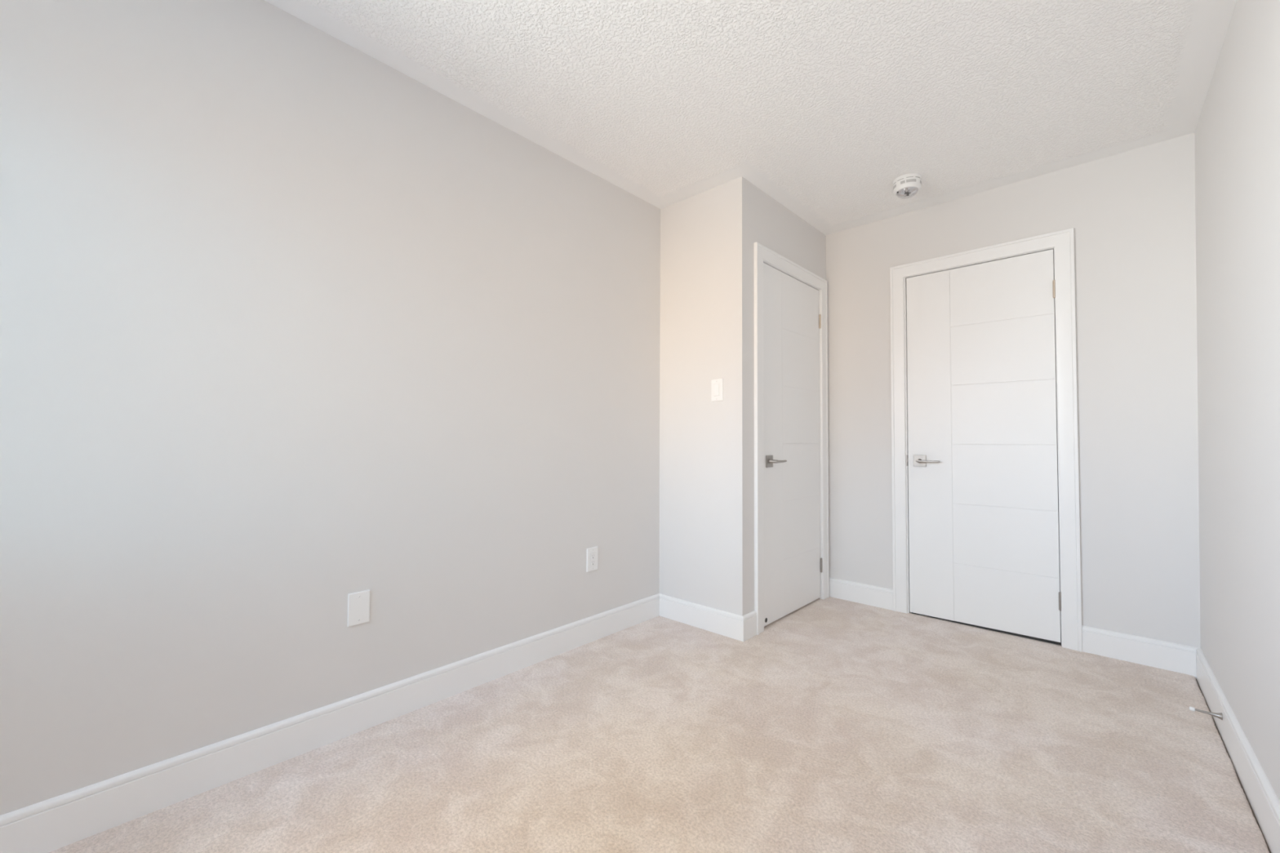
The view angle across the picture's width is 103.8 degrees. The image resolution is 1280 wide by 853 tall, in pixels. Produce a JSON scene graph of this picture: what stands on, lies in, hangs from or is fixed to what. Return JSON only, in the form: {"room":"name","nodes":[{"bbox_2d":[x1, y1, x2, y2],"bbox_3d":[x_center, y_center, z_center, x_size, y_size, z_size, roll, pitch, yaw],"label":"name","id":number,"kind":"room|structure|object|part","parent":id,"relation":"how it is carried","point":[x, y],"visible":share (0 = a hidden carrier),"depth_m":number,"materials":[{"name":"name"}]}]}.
{"room":"empty bedroom","nodes":[
{"label":"empty bedroom","id":0,"kind":"room"},
{"bbox_2d":[0,0,660,815],"bbox_3d":[-0.116,-0.059,2.835,0.100,2.540,5.400,-1,-2,43],"label":"wall","id":1,"kind":"structure","parent":0,"point":[292,326],"depth_m":1.61,"materials":[{"name":"white paint"}]},
{"bbox_2d":[0,593,659,852],"bbox_3d":[-0.863,1.026,1.918,0.014,0.137,2.891,-1,-2,43],"label":"baseboard","id":2,"kind":"structure","parent":1,"relation":"attached to","point":[49,825],"depth_m":1.58,"materials":[{"name":"white paint"}]},
{"bbox_2d":[346,590,369,626],"bbox_3d":[-0.999,0.646,1.785,0.008,0.114,0.070,-1,-2,43],"label":"blank wall plate","id":3,"kind":"object","parent":1,"relation":"attached to","point":[358,603],"visible":1,"depth_m":1.78,"materials":[{"name":"white plastic"}]},
{"bbox_2d":[586,546,598,572],"bbox_3d":[-0.246,0.687,2.598,0.008,0.120,0.076,-1,-2,43],"label":"electrical outlet","id":4,"kind":"object","parent":1,"relation":"attached to","point":[592,554],"visible":1,"depth_m":2.59,"materials":[{"name":"white plastic"}]},
{"bbox_2d":[590,552,595,566],"bbox_3d":[-0.246,0.687,2.598,0.007,0.067,0.034,-1,-2,43],"label":"receptacle","id":5,"kind":"object","parent":4,"relation":"attached to","point":[592,554],"depth_m":2.59,"materials":[{"name":"grey plastic"}]},
{"bbox_2d":[48,596,1271,852],"bbox_3d":[0.779,1.141,1.967,2.556,0.100,5.400,-1,-2,43],"label":"floor","id":6,"kind":"structure","parent":0,"point":[841,726],"depth_m":1.63,"materials":[{"name":"beige carpet"}]},
{"bbox_2d":[658,176,742,616],"bbox_3d":[0.361,-0.056,2.862,0.565,2.540,0.100,-1,-2,42],"label":"wall","id":7,"kind":"structure","parent":0,"point":[700,560],"depth_m":2.81,"materials":[{"name":"white paint"}]},
{"bbox_2d":[658,593,743,641],"bbox_3d":[0.323,1.056,2.783,0.580,0.137,0.015,-1,-2,42],"label":"baseboard","id":8,"kind":"structure","parent":7,"relation":"attached to","point":[717,621],"depth_m":2.75,"materials":[{"name":"white paint"}]},
{"bbox_2d":[711,378,723,401],"bbox_3d":[0.420,-0.198,2.740,0.074,0.121,0.012,-1,-2,42],"label":"light switch","id":9,"kind":"object","parent":7,"relation":"attached to","point":[717,385],"visible":1,"depth_m":2.73,"materials":[{"name":"white plastic"}]},
{"bbox_2d":[264,0,1236,235],"bbox_3d":[0.810,-1.398,2.022,2.606,0.100,5.400,-1,-2,43],"label":"ceiling","id":10,"kind":"structure","parent":0,"point":[820,105],"depth_m":1.95,"materials":[{"name":"white paint"}]},
{"bbox_2d":[893,173,921,196],"bbox_3d":[1.434,-1.280,2.695,0.136,0.091,0.136,-1,-2,43],"label":"smoke detector","id":11,"kind":"object","parent":10,"relation":"attached to","point":[907,184],"visible":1,"depth_m":2.65,"materials":[{"name":"white plastic"}]},
{"bbox_2d":[742,177,826,615],"bbox_3d":[0.864,-0.048,3.050,0.100,2.540,1.053,-1,-2,44],"label":"wall","id":12,"kind":"structure","parent":0,"point":[766,221],"depth_m":2.71,"materials":[{"name":"white paint"}]},
{"bbox_2d":[742,610,756,641],"bbox_3d":[0.573,1.053,2.635,0.014,0.137,0.132,-1,-2,44],"label":"baseboard","id":13,"kind":"structure","parent":12,"relation":"attached to","point":[749,620],"depth_m":2.63,"materials":[{"name":"white paint"}]},
{"bbox_2d":[753,241,829,635],"bbox_3d":[0.903,0.069,3.073,0.120,2.128,0.910,-1,-2,44],"label":"door frame","id":14,"kind":"structure","parent":12,"relation":"attached to","point":[762,254],"depth_m":2.78,"materials":[{"name":"white paint"}]},
{"bbox_2d":[763,262,822,626],"bbox_3d":[0.942,0.098,3.041,0.093,2.024,0.747,-1,-2,44],"label":"door","id":15,"kind":"structure","parent":12,"relation":"in","point":[792,319],"depth_m":3.02,"materials":[{"name":"white paint"}]},
{"bbox_3d":[0.784,0.197,2.842,0.050,0.025,0.128,-1,-2,44],"label":"lever","id":16,"kind":"part","parent":15,"relation":"part of","materials":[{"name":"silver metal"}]},
{"bbox_2d":[825,132,1200,648],"bbox_3d":[1.734,-0.044,3.040,2.574,2.540,0.120,-1,-2,43],"label":"wall","id":17,"kind":"structure","parent":0,"point":[1131,214],"depth_m":2.46,"materials":[{"name":"white paint"}]},
{"bbox_2d":[829,577,893,610],"bbox_3d":[1.405,1.073,3.219,0.412,0.137,0.015,-1,-2,43],"label":"baseboard","id":18,"kind":"structure","parent":17,"relation":"attached to","point":[863,593],"depth_m":3.20,"materials":[{"name":"white paint"}]},
{"bbox_2d":[906,248,1061,644],"bbox_3d":[1.879,0.101,2.805,0.709,2.035,0.093,-1,-2,43],"label":"door","id":19,"kind":"structure","parent":17,"relation":"in","point":[984,535],"depth_m":2.78,"materials":[{"name":"white paint"}]},
{"bbox_3d":[1.692,0.204,2.946,0.128,0.025,0.050,-1,-2,43],"label":"lever","id":20,"kind":"part","parent":19,"relation":"part of","materials":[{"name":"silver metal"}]},
{"bbox_2d":[889,227,1082,652],"bbox_3d":[1.917,0.068,2.853,0.868,2.128,0.140,-1,-2,43],"label":"door frame","id":21,"kind":"structure","parent":17,"relation":"attached to","point":[1062,242],"depth_m":2.58,"materials":[{"name":"white paint"}]},
{"bbox_3d":[1.633,0.207,3.063,0.006,0.066,0.029,-1,-2,43],"label":"strike plate","id":22,"kind":"part","parent":21,"relation":"part of","materials":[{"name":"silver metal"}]},
{"bbox_2d":[1081,625,1199,679],"bbox_3d":[2.334,1.053,2.353,0.394,0.137,0.015,-1,-2,43],"label":"baseboard","id":23,"kind":"structure","parent":17,"relation":"attached to","point":[1171,656],"depth_m":2.34,"materials":[{"name":"white paint"}]},
{"bbox_2d":[1194,0,1279,801],"bbox_3d":[1.647,-0.105,1.235,0.103,2.560,5.444,0,-2,42],"label":"wall","id":24,"kind":"structure","parent":0,"point":[1237,134],"depth_m":1.57,"materials":[{"name":"white paint"}]},
{"bbox_2d":[1195,648,1279,852],"bbox_3d":[1.155,1.003,0.768,0.016,0.137,3.944,-1,-2,42],"label":"baseboard","id":25,"kind":"structure","parent":24,"relation":"attached to","point":[1264,802],"depth_m":1.51,"materials":[{"name":"white paint"}]},
{"bbox_2d":[1189,706,1222,719],"bbox_3d":[2.025,1.024,1.798,0.079,0.024,0.024,0,-2,42],"label":"door stop","id":26,"kind":"object","parent":25,"relation":"attached to","point":[1219,715],"visible":1,"depth_m":1.79,"materials":[{"name":"grey metal"}]},
{"bbox_3d":[2.018,1.024,1.803,0.037,0.009,0.009,0,-2,42],"label":"rod","id":27,"kind":"part","parent":26,"relation":"part of","materials":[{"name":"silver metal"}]}
]}

